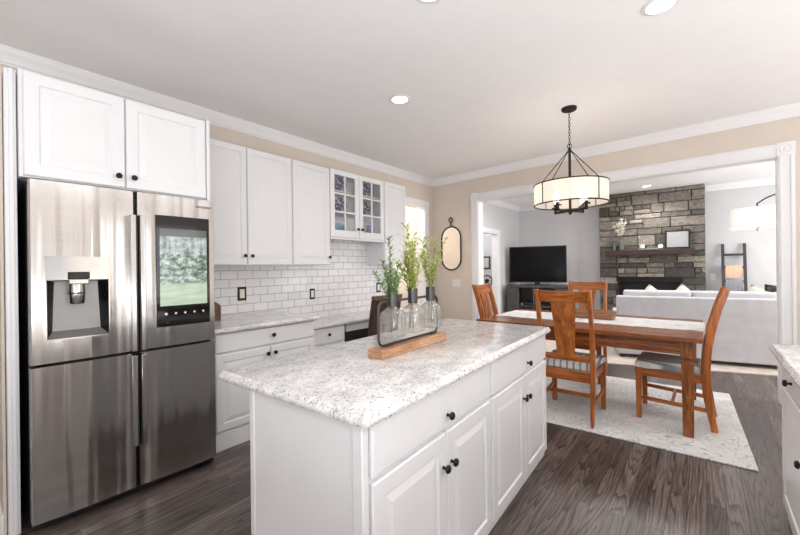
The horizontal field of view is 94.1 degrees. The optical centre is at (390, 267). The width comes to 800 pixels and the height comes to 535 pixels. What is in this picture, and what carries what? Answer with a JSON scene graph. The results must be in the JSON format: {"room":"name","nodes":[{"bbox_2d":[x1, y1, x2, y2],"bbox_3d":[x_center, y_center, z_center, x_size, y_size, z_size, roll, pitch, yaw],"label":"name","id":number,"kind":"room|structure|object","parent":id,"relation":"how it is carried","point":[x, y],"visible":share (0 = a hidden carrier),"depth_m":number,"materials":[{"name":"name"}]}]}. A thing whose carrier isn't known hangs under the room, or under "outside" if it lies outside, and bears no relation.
{"room":"kitchen","nodes":[
{"label":"kitchen","id":0,"kind":"room"},
{"bbox_2d":[0,69,6,534],"bbox_3d":[-2.263,0.180,2.136,0.777,2.370,0.012,-1,0,40],"label":"wall","id":1,"kind":"structure","parent":0,"point":[3,487],"depth_m":1.89,"materials":[{"name":"beige paint"}]},
{"bbox_2d":[0,502,3,534],"bbox_3d":[-2.255,1.310,2.126,0.782,0.110,0.012,-1,0,40],"label":"baseboard","id":2,"kind":"structure","parent":1,"relation":"attached to","point":[1,511],"depth_m":1.88,"materials":[{"name":"white paint"}]},
{"bbox_2d":[0,64,519,321],"bbox_3d":[-0.728,-0.056,4.667,0.153,2.806,12.200,-1,0,40],"label":"wall","id":3,"kind":"structure","parent":0,"point":[346,285],"depth_m":4.48,"materials":[{"name":"white tile"}]},
{"bbox_2d":[16,68,209,200],"bbox_3d":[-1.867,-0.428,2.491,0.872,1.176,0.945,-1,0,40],"label":"upper cabinet","id":4,"kind":"object","parent":3,"relation":"attached to","point":[66,132],"visible":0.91,"depth_m":2.14,"materials":[{"name":"white paint"}]},
{"bbox_2d":[237,287,245,300],"bbox_3d":[-1.461,0.256,3.667,0.009,0.135,0.090,-1,0,40],"label":"wall outlet","id":5,"kind":"object","parent":3,"relation":"attached to","point":[241,290],"visible":1,"depth_m":3.66,"materials":[{"name":"white plastic"}]},
{"bbox_2d":[210,138,291,265],"bbox_3d":[-1.412,-0.559,3.474,0.357,1.077,0.971,-1,0,40],"label":"upper cabinet","id":6,"kind":"object","parent":3,"relation":"attached to","point":[251,189],"visible":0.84,"depth_m":3.40,"materials":[{"name":"white paint"}]},
{"bbox_2d":[282,159,331,265],"bbox_3d":[-0.938,-0.564,4.036,0.357,1.077,0.492,-1,0,40],"label":"upper cabinet","id":7,"kind":"object","parent":3,"relation":"attached to","point":[310,182],"visible":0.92,"depth_m":3.92,"materials":[{"name":"white paint"}]},
{"bbox_2d":[310,288,314,298],"bbox_3d":[-0.906,0.304,4.324,0.009,0.122,0.072,-1,0,40],"label":"wall outlet","id":8,"kind":"object","parent":3,"relation":"attached to","point":[312,291],"visible":1,"depth_m":4.32,"materials":[{"name":"white plastic"}]},
{"bbox_2d":[329,168,383,241],"bbox_3d":[-0.486,-0.721,4.575,0.357,0.794,0.912,-1,0,40],"label":"upper cabinet","id":9,"kind":"object","parent":3,"relation":"attached to","point":[353,219],"visible":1,"depth_m":4.54,"materials":[{"name":"white paint"}]},
{"bbox_2d":[335,223,343,229],"bbox_3d":[-0.620,-0.459,4.470,0.167,0.160,0.057,-1,0,-12],"label":"dish","id":10,"kind":"object","parent":9,"relation":"on","point":[338,226],"visible":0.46,"depth_m":4.49,"materials":[{"name":"teal ceramic"}]},
{"bbox_2d":[334,178,346,190],"bbox_3d":[-0.622,-0.996,4.495,0.190,0.187,0.051,-1,0,-12],"label":"plate","id":11,"kind":"object","parent":9,"relation":"on","point":[339,182],"visible":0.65,"depth_m":4.51,"materials":[{"name":"blue ceramic"}]},
{"bbox_2d":[335,198,346,210],"bbox_3d":[-0.619,-0.756,4.495,0.190,0.187,0.051,-1,0,-12],"label":"plate","id":12,"kind":"object","parent":9,"relation":"on","point":[339,202],"visible":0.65,"depth_m":4.50,"materials":[{"name":"blue ceramic"}]},
{"bbox_2d":[335,212,377,219],"bbox_3d":[-0.510,-0.649,4.597,0.260,0.016,0.876,-1,0,40],"label":"shelf","id":13,"kind":"object","parent":9,"relation":"attached to","point":[337,215],"depth_m":4.67,"materials":[{"name":"white paint"}]},
{"bbox_2d":[335,190,378,201],"bbox_3d":[-0.513,-0.889,4.597,0.260,0.016,0.876,-1,0,40],"label":"shelf","id":14,"kind":"object","parent":9,"relation":"attached to","point":[350,199],"depth_m":4.67,"materials":[{"name":"white paint"}]},
{"bbox_2d":[363,202,370,214],"bbox_3d":[-0.342,-0.759,4.824,0.190,0.187,0.051,-1,0,-12],"label":"plate","id":15,"kind":"object","parent":9,"relation":"on","point":[366,207],"visible":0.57,"depth_m":4.84,"materials":[{"name":"blue ceramic"}]},
{"bbox_2d":[363,184,370,195],"bbox_3d":[-0.344,-1.000,4.824,0.190,0.187,0.051,-1,0,-12],"label":"plate","id":16,"kind":"object","parent":9,"relation":"on","point":[366,189],"visible":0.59,"depth_m":4.84,"materials":[{"name":"blue ceramic"}]},
{"bbox_2d":[366,225,370,232],"bbox_3d":[-0.279,-0.460,4.854,0.100,0.180,0.100,-1,0,40],"label":"vase","id":17,"kind":"object","parent":9,"relation":"in","point":[368,230],"visible":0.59,"depth_m":4.82,"materials":[{"name":"ceramic"}]},
{"bbox_2d":[376,283,380,291],"bbox_3d":[-0.165,0.275,5.204,0.009,0.132,0.085,-1,0,40],"label":"wall outlet","id":18,"kind":"object","parent":3,"relation":"attached to","point":[378,286],"visible":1,"depth_m":5.20,"materials":[{"name":"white plastic"}]},
{"bbox_2d":[367,181,405,264],"bbox_3d":[-0.049,-0.588,5.116,0.325,1.083,0.465,-1,0,40],"label":"upper cabinet","id":19,"kind":"object","parent":3,"relation":"attached to","point":[394,195],"visible":0.71,"depth_m":4.98,"materials":[{"name":"white paint"}]},
{"bbox_2d":[390,196,429,324],"bbox_3d":[0.272,0.122,5.840,0.160,2.425,1.040,-1,0,40],"label":"trim","id":20,"kind":"structure","parent":3,"relation":"attached to","point":[423,207],"depth_m":6.13,"materials":[{"name":"white paint"}]},
{"bbox_2d":[483,227,500,313],"bbox_3d":[2.110,0.233,8.046,0.152,2.160,1.020,-1,0,40],"label":"trim","id":21,"kind":"structure","parent":3,"relation":"attached to","point":[496,272],"depth_m":8.32,"materials":[{"name":"white paint"}]},
{"bbox_2d":[0,0,799,206],"bbox_3d":[1.497,-1.511,3.039,9.600,0.050,12.600,-1,0,40],"label":"ceiling","id":22,"kind":"structure","parent":0,"point":[488,83],"depth_m":2.68,"materials":[{"name":"paint"}]},
{"bbox_2d":[389,94,410,103],"bbox_3d":[0.084,-1.464,3.239,0.188,0.010,0.188,-1,0,40],"label":"recessed light","id":23,"kind":"object","parent":22,"relation":"in","point":[398,98],"visible":1,"depth_m":3.23,"materials":[{"name":"white paint"}]},
{"bbox_2d":[417,0,438,3],"bbox_3d":[0.208,-1.466,1.974,0.188,0.010,0.188,-1,0,40],"label":"recessed light","id":24,"kind":"object","parent":22,"relation":"in","point":[420,1],"visible":1,"depth_m":2.04,"materials":[{"name":"white paint"}]},
{"bbox_2d":[533,105,609,214],"bbox_3d":[1.671,-0.990,3.465,0.640,0.996,0.640,-1,0,40],"label":"pendant lamp","id":25,"kind":"object","parent":22,"relation":"hanging from","point":[569,194],"visible":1,"depth_m":3.29,"materials":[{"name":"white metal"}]},
{"bbox_2d":[640,0,679,15],"bbox_3d":[1.525,-1.481,2.100,0.188,0.010,0.188,-1,0,40],"label":"recessed light","id":26,"kind":"object","parent":22,"relation":"in","point":[651,7],"visible":1,"depth_m":2.11,"materials":[{"name":"white paint"}]},
{"bbox_2d":[7,358,792,534],"bbox_3d":[1.346,1.347,3.130,9.200,0.050,12.700,-1,0,40],"label":"floor","id":27,"kind":"structure","parent":0,"point":[583,483],"depth_m":2.18,"materials":[{"name":"brown wood"}]},
{"bbox_2d":[2,67,20,534],"bbox_3d":[-2.222,0.179,2.143,0.816,2.372,0.045,-1,0,40],"label":"door trim","id":28,"kind":"structure","parent":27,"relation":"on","point":[9,140],"depth_m":1.88,"materials":[{"name":"white paint"}]},
{"bbox_2d":[17,178,215,530],"bbox_3d":[-1.788,0.449,2.460,0.848,1.798,0.927,-1,0,41],"label":"refrigerator","id":29,"kind":"object","parent":27,"relation":"on","point":[116,286],"visible":0.98,"depth_m":2.13,"materials":[{"name":"silver metal"}]},
{"bbox_2d":[210,320,313,452],"bbox_3d":[-1.261,0.917,3.276,0.792,0.872,0.940,-1,0,40],"label":"base cabinet","id":30,"kind":"object","parent":27,"relation":"on","point":[245,347],"visible":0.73,"depth_m":2.86,"materials":[{"name":"white paint"}]},
{"bbox_2d":[215,310,318,333],"bbox_3d":[-1.259,0.464,3.283,0.799,0.035,0.970,-1,0,40],"label":"countertop","id":31,"kind":"structure","parent":30,"relation":"on","point":[253,320],"depth_m":3.18,"materials":[{"name":"stone"}]},
{"bbox_2d":[214,301,220,320],"bbox_3d":[-1.574,0.337,3.122,0.144,0.225,0.240,-1,0,40],"label":"knife block","id":32,"kind":"object","parent":31,"relation":"on","point":[217,306],"visible":0.16,"depth_m":3.15,"materials":[{"name":"brown wood"}]},
{"bbox_2d":[314,312,416,348],"bbox_3d":[-0.418,0.976,4.469,0.532,0.735,1.950,-1,0,40],"label":"base cabinet","id":33,"kind":"object","parent":27,"relation":"on","point":[323,337],"visible":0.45,"depth_m":4.07,"materials":[{"name":"white paint"}]},
{"bbox_2d":[314,308,419,329],"bbox_3d":[-0.434,0.592,4.465,0.540,0.033,1.970,-1,0,40],"label":"countertop","id":34,"kind":"structure","parent":33,"relation":"on","point":[353,317],"depth_m":4.23,"materials":[{"name":"stone"}]},
{"bbox_2d":[368,294,401,336],"bbox_3d":[-0.213,0.816,4.092,0.545,1.050,0.450,-1,0,40],"label":"desk chair","id":35,"kind":"object","parent":27,"relation":"on","point":[384,316],"visible":0.27,"depth_m":3.92,"materials":[{"name":"brown wood"}]},
{"bbox_2d":[250,335,546,534],"bbox_3d":[0.284,0.899,2.041,0.646,0.872,1.925,-1,0,38],"label":"kitchen island","id":36,"kind":"object","parent":27,"relation":"on","point":[452,461],"visible":0.84,"depth_m":1.41,"materials":[{"name":"white paint"}]},
{"bbox_2d":[219,318,550,428],"bbox_3d":[0.200,0.448,2.109,0.846,0.039,1.977,-1,0,38],"label":"island countertop","id":37,"kind":"structure","parent":36,"relation":"on","point":[340,382],"depth_m":1.57,"materials":[{"name":"stone"}]},
{"bbox_2d":[368,295,445,359],"bbox_3d":[0.112,0.294,1.998,0.090,0.272,0.605,-1,0,38],"label":"rack","id":38,"kind":"object","parent":37,"relation":"on","point":[383,351],"visible":0.93,"depth_m":1.89,"materials":[{"name":"brown wood"}]},
{"bbox_2d":[380,290,404,337],"bbox_3d":[0.012,0.229,1.869,0.106,0.232,0.106,-1,0,38],"label":"glass bottle","id":39,"kind":"object","parent":38,"relation":"hanging from","point":[393,298],"visible":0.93,"depth_m":1.85,"materials":[{"name":"clear glass"}]},
{"bbox_2d":[371,235,402,333],"bbox_3d":[0.007,0.081,1.877,0.187,0.501,0.163,-1,0,18],"label":"leafy sprig","id":40,"kind":"object","parent":39,"relation":"in","point":[394,287],"visible":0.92,"depth_m":1.88,"materials":[{"name":"green plant"}]},
{"bbox_2d":[401,288,422,332],"bbox_3d":[0.122,0.228,2.012,0.106,0.232,0.106,-1,0,38],"label":"glass bottle","id":41,"kind":"object","parent":38,"relation":"hanging from","point":[413,295],"visible":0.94,"depth_m":1.99,"materials":[{"name":"clear glass"}]},
{"bbox_2d":[393,222,429,328],"bbox_3d":[0.124,0.042,2.009,0.184,0.576,0.237,-1,0,-28],"label":"leafy sprig","id":42,"kind":"object","parent":41,"relation":"in","point":[412,280],"visible":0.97,"depth_m":2.00,"materials":[{"name":"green plant"}]},
{"bbox_2d":[421,287,441,327],"bbox_3d":[0.232,0.226,2.154,0.106,0.232,0.106,-1,0,38],"label":"glass bottle","id":43,"kind":"object","parent":38,"relation":"hanging from","point":[430,291],"visible":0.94,"depth_m":2.13,"materials":[{"name":"clear glass"}]},
{"bbox_2d":[417,234,449,324],"bbox_3d":[0.246,0.067,2.136,0.187,0.522,0.246,-1,0,-11],"label":"leafy sprig","id":44,"kind":"object","parent":43,"relation":"in","point":[433,271],"visible":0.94,"depth_m":2.14,"materials":[{"name":"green plant"}]},
{"bbox_2d":[546,376,758,471],"bbox_3d":[1.873,1.309,3.890,2.620,0.012,1.780,-1,0,38],"label":"area rug","id":45,"kind":"object","parent":27,"relation":"on","point":[660,426],"visible":0.44,"depth_m":3.17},
{"bbox_2d":[472,283,497,317],"bbox_3d":[1.294,0.748,4.156,0.629,1.125,0.470,-1,0,36],"label":"dining chair","id":46,"kind":"object","parent":45,"relation":"on","point":[480,291],"visible":0.3,"depth_m":4.29,"materials":[{"name":"brown wood"}]},
{"bbox_2d":[534,289,605,428],"bbox_3d":[1.614,0.744,3.331,0.470,1.125,0.629,-1,0,38],"label":"dining chair","id":47,"kind":"object","parent":45,"relation":"on","point":[563,303],"visible":0.9,"depth_m":3.16,"materials":[{"name":"brown wood"}]},
{"bbox_2d":[556,281,606,383],"bbox_3d":[2.346,0.735,4.522,0.470,1.125,0.629,-1,0,38],"label":"dining chair","id":48,"kind":"object","parent":45,"relation":"on","point":[582,286],"visible":0.22,"depth_m":4.64,"materials":[{"name":"brown wood"}]},
{"bbox_2d":[476,309,702,438],"bbox_3d":[2.003,0.915,3.798,1.830,0.772,1.223,-1,0,40],"label":"dining table","id":49,"kind":"object","parent":45,"relation":"on","point":[683,343],"visible":0.57,"depth_m":3.05,"materials":[{"name":"brown wood"}]},
{"bbox_2d":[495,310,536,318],"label":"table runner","id":50,"kind":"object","parent":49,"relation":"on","point":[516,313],"depth_m":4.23,"materials":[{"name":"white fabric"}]},
{"bbox_2d":[541,312,552,319],"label":"table runner","id":51,"kind":"object","parent":49,"relation":"on","point":[545,315],"depth_m":4.10,"materials":[{"name":"white fabric"}]},
{"bbox_2d":[575,308,616,319],"bbox_3d":[2.028,0.480,3.919,0.599,0.085,0.139,-1,0,44],"label":"wooden tray","id":52,"kind":"object","parent":51,"relation":"on","point":[579,313],"visible":0.58,"depth_m":3.77,"materials":[{"name":"brown wood"}]},
{"bbox_2d":[594,317,704,332],"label":"table runner","id":53,"kind":"object","parent":49,"relation":"on","point":[667,324],"depth_m":3.46,"materials":[{"name":"white fabric"}]},
{"bbox_2d":[635,287,729,432],"bbox_3d":[2.516,0.733,3.216,0.629,1.125,0.470,-1,0,40],"label":"dining chair","id":54,"kind":"object","parent":45,"relation":"on","point":[652,364],"visible":1,"depth_m":3.11,"materials":[{"name":"brown wood"}]},
{"bbox_2d":[599,184,705,309],"bbox_3d":[5.178,-0.126,7.432,1.710,2.804,0.340,-1,0,40],"label":"stone fireplace","id":55,"kind":"object","parent":27,"relation":"on","point":[647,214],"visible":0.7,"depth_m":7.30,"materials":[{"name":"stone"}]},
{"bbox_2d":[616,277,682,282],"bbox_3d":[5.071,0.231,7.323,1.070,0.102,0.030,-1,0,40],"label":"hood","id":56,"kind":"object","parent":55,"relation":"attached to","point":[618,279],"depth_m":7.29,"materials":[{"name":"black metal"}]},
{"bbox_2d":[605,248,694,255],"bbox_3d":[5.008,-0.298,7.240,1.420,0.112,0.206,-1,0,40],"label":"mantel shelf","id":57,"kind":"object","parent":55,"relation":"attached to","point":[687,250],"visible":1,"depth_m":7.12,"materials":[{"name":"brown wood"}]},
{"bbox_2d":[618,237,623,249],"bbox_3d":[4.672,-0.486,7.527,0.110,0.270,0.108,-1,0,40],"label":"vase","id":58,"kind":"object","parent":57,"relation":"on","point":[621,244],"visible":1,"depth_m":7.49,"materials":[{"name":"grey ceramic"}]},
{"bbox_2d":[612,217,625,236],"bbox_3d":[4.647,-0.786,7.548,0.250,0.471,0.149,-1,0,21],"label":"dried flowers","id":59,"kind":"object","parent":58,"relation":"in","point":[620,230],"visible":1,"depth_m":7.53,"materials":[{"name":"white plant"}]},
{"bbox_2d":[657,243,663,248],"bbox_3d":[5.165,-0.412,7.110,0.110,0.110,0.044,-1,0,40],"label":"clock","id":60,"kind":"object","parent":57,"relation":"on","point":[660,245],"visible":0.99,"depth_m":7.09,"materials":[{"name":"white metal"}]},
{"bbox_2d":[665,229,690,248],"bbox_3d":[5.384,-0.536,6.977,0.380,0.355,0.060,-1,0,40],"label":"picture frame","id":61,"kind":"object","parent":57,"relation":"on","point":[674,239],"visible":0.89,"depth_m":6.97,"materials":[{"name":"white paper"}]},
{"bbox_2d":[667,231,687,246],"bbox_3d":[5.385,-0.536,6.978,0.320,0.294,0.040,-1,0,40],"label":"print","id":62,"kind":"object","parent":61,"relation":"attached to","point":[674,238],"depth_m":6.97,"materials":[{"name":"white paper"}]},
{"bbox_2d":[545,340,777,375],"bbox_3d":[4.630,1.276,5.475,7.000,0.012,3.400,-1,0,40],"label":"carpet","id":63,"kind":"object","parent":27,"relation":"on","point":[613,357],"visible":0.14,"depth_m":4.90,"materials":[{"name":"beige carpet"}]},
{"bbox_2d":[507,284,572,311],"bbox_3d":[3.297,0.841,8.223,1.320,0.915,0.470,-1,0,26],"label":"media stand","id":64,"kind":"object","parent":63,"relation":"on","point":[516,293],"visible":0.41,"depth_m":8.28,"materials":[{"name":"grey wood"}]},
{"bbox_2d":[520,301,532,305],"bbox_3d":[3.047,0.801,8.327,0.260,0.070,0.263,-1,0,26],"label":"cable box","id":65,"kind":"object","parent":64,"relation":"on","point":[522,303],"visible":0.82,"depth_m":8.22,"materials":[{"name":"black plastic"}]},
{"bbox_2d":[509,245,566,284],"bbox_3d":[3.263,-0.046,8.262,1.184,0.860,0.240,-1,0,26],"label":"television","id":66,"kind":"object","parent":64,"relation":"on","point":[537,264],"visible":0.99,"depth_m":8.23,"materials":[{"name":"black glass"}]},
{"bbox_2d":[612,290,776,365],"bbox_3d":[4.814,0.791,5.122,2.960,0.955,0.950,-1,0,27],"label":"sofa","id":67,"kind":"object","parent":63,"relation":"on","point":[747,325],"visible":0.59,"depth_m":4.82,"materials":[{"name":"grey fabric"}]},
{"bbox_2d":[645,284,656,289],"bbox_3d":[3.962,0.490,5.624,0.492,0.485,0.150,-1,0,21],"label":"throw pillow","id":68,"kind":"object","parent":67,"relation":"on","point":[649,287],"visible":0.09,"depth_m":5.64,"materials":[{"name":"beige fabric"}]},
{"bbox_2d":[623,290,690,296],"bbox_3d":[3.814,0.593,5.346,0.780,0.535,0.240,-1,0,27],"label":"cushion","id":69,"kind":"object","parent":67,"relation":"on","point":[664,293],"depth_m":5.26,"materials":[{"name":"grey fabric"}]},
{"bbox_2d":[676,284,690,291],"bbox_3d":[4.296,0.476,5.447,0.494,0.489,0.149,-1,0,22],"label":"throw pillow","id":70,"kind":"object","parent":67,"relation":"on","point":[681,287],"visible":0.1,"depth_m":5.45,"materials":[{"name":"beige fabric"}]},
{"bbox_2d":[691,291,776,298],"bbox_3d":[4.553,0.584,4.968,0.840,0.535,0.240,-1,0,27],"label":"cushion","id":71,"kind":"object","parent":67,"relation":"on","point":[733,294],"depth_m":4.85,"materials":[{"name":"grey fabric"}]},
{"bbox_2d":[748,284,766,291],"bbox_3d":[4.933,0.454,4.976,0.480,0.472,0.152,-1,0,20],"label":"throw pillow","id":72,"kind":"object","parent":67,"relation":"on","point":[752,287],"visible":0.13,"depth_m":5.00,"materials":[{"name":"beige fabric"}]},
{"bbox_2d":[764,284,776,291],"bbox_3d":[5.237,0.410,4.981,0.381,0.377,0.157,-1,0,29],"label":"throw pillow","id":73,"kind":"object","parent":67,"relation":"on","point":[769,288],"visible":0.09,"depth_m":5.03,"materials":[{"name":"black fabric"}]},
{"bbox_2d":[721,243,747,290],"bbox_3d":[6.081,0.415,6.571,0.334,1.700,0.470,-1,0,40],"label":"blanket ladder","id":74,"kind":"object","parent":63,"relation":"on","point":[743,254],"visible":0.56,"depth_m":6.64,"materials":[{"name":"grey wood"}]},
{"bbox_2d":[725,265,742,277],"bbox_3d":[6.147,0.072,6.655,0.224,0.226,0.074,-1,0,40],"label":"throw blanket","id":75,"kind":"object","parent":74,"relation":"hanging from","point":[733,271],"visible":1,"depth_m":6.63,"materials":[{"name":"orange fabric"}]},
{"bbox_2d":[726,280,742,290],"bbox_3d":[6.108,0.333,6.605,0.230,0.236,0.074,-1,0,40],"label":"throw blanket","id":76,"kind":"object","parent":74,"relation":"hanging from","point":[733,285],"visible":0.85,"depth_m":6.58,"materials":[{"name":"grey fabric"}]},
{"bbox_2d":[730,194,775,230],"bbox_3d":[5.716,0.068,5.055,1.627,2.380,0.599,-1,0,35],"label":"arc floor lamp","id":77,"kind":"object","parent":63,"relation":"on","point":[757,217],"visible":0.8,"depth_m":5.20,"materials":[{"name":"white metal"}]},
{"bbox_2d":[781,366,799,534],"bbox_3d":[1.797,0.880,1.195,0.652,0.872,1.500,-1,0,40],"label":"base cabinet","id":78,"kind":"object","parent":27,"relation":"on","point":[790,391],"visible":0.98,"depth_m":1.73,"materials":[{"name":"white paint"}]},
{"bbox_2d":[769,344,799,388],"bbox_3d":[1.784,0.429,1.160,0.700,0.039,1.636,-1,0,40],"label":"countertop","id":79,"kind":"structure","parent":78,"relation":"on","point":[788,356],"depth_m":1.70,"materials":[{"name":"stone"}]},
{"bbox_2d":[395,206,492,324],"bbox_3d":[0.421,-0.070,7.426,1.673,2.806,6.700,-1,0,40],"label":"wall","id":80,"kind":"structure","parent":0,"point":[411,213],"depth_m":8.02,"materials":[{"name":"paint"}]},
{"bbox_2d":[483,256,489,268],"bbox_3d":[2.501,-0.132,9.905,0.340,0.340,0.024,-1,0,40],"label":"picture frame","id":81,"kind":"object","parent":80,"relation":"attached to","point":[486,259],"visible":0.56,"depth_m":9.85,"materials":[{"name":"grey metal"}]},
{"bbox_2d":[483,258,488,267],"bbox_3d":[2.498,-0.132,9.901,0.260,0.260,0.014,-1,0,40],"label":"print","id":82,"kind":"object","parent":81,"relation":"attached to","point":[485,260],"depth_m":9.85,"materials":[{"name":"beige paper"}]},
{"bbox_2d":[484,275,491,284],"bbox_3d":[2.289,0.741,8.828,0.400,1.139,0.350,-1,0,0],"label":"spoked wheel","id":83,"kind":"object","parent":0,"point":[486,280],"visible":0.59,"depth_m":8.79,"materials":[{"name":"black metal"}]},
{"bbox_2d":[433,116,799,345],"bbox_3d":[3.448,-0.106,3.857,7.300,2.806,0.130,-1,0,43],"label":"wall","id":84,"kind":"structure","parent":0,"point":[452,200],"depth_m":4.79,"materials":[{"name":"beige paint"}]},
{"bbox_2d":[0,44,799,186],"bbox_3d":[0.846,-1.424,0.796,7.294,0.108,8.330,-1,0,40],"label":"trim","id":85,"kind":"structure","parent":84,"relation":"attached to","point":[9,56],"depth_m":3.72,"materials":[{"name":"white paint"}]},
{"bbox_2d":[441,217,461,270],"bbox_3d":[0.985,-0.386,6.035,0.386,0.866,0.024,-1,0,43],"label":"wall mirror","id":86,"kind":"object","parent":84,"relation":"attached to","point":[451,262],"visible":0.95,"depth_m":6.03,"materials":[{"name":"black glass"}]},
{"bbox_2d":[442,228,459,268],"bbox_3d":[0.991,-0.314,6.041,0.356,0.690,0.008,-1,0,43],"label":"mirror glass","id":87,"kind":"object","parent":86,"relation":"attached to","point":[452,261],"depth_m":6.03,"materials":[{"name":"mirror"}]},
{"bbox_2d":[453,279,460,286],"bbox_3d":[1.068,0.247,5.980,0.160,0.120,0.011,-1,0,43],"label":"light switch","id":88,"kind":"object","parent":84,"relation":"attached to","point":[456,282],"visible":1,"depth_m":5.97,"materials":[{"name":"white plastic"}]},
{"bbox_2d":[470,140,796,403],"bbox_3d":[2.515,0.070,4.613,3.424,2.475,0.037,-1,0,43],"label":"trim","id":89,"kind":"structure","parent":84,"relation":"attached to","point":[785,152],"depth_m":3.52,"materials":[{"name":"white paint"}]},
{"bbox_2d":[519,184,776,309],"bbox_3d":[6.104,-0.138,6.964,7.640,2.806,0.120,-1,0,40],"label":"wall","id":90,"kind":"structure","parent":0,"point":[580,232],"depth_m":6.97,"materials":[{"name":"grey paint"}]},
{"bbox_2d":[486,178,774,211],"bbox_3d":[4.871,-1.473,5.427,7.520,0.108,3.800,-1,0,40],"label":"trim","id":91,"kind":"structure","parent":90,"relation":"attached to","point":[769,181],"depth_m":6.83,"materials":[{"name":"white paint"}]},
{"bbox_2d":[710,274,714,279],"bbox_3d":[6.024,0.166,6.950,0.072,0.116,0.010,-1,0,40],"label":"wall outlet","id":92,"kind":"object","parent":90,"relation":"attached to","point":[712,276],"visible":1,"depth_m":6.95,"materials":[{"name":"white plastic"}]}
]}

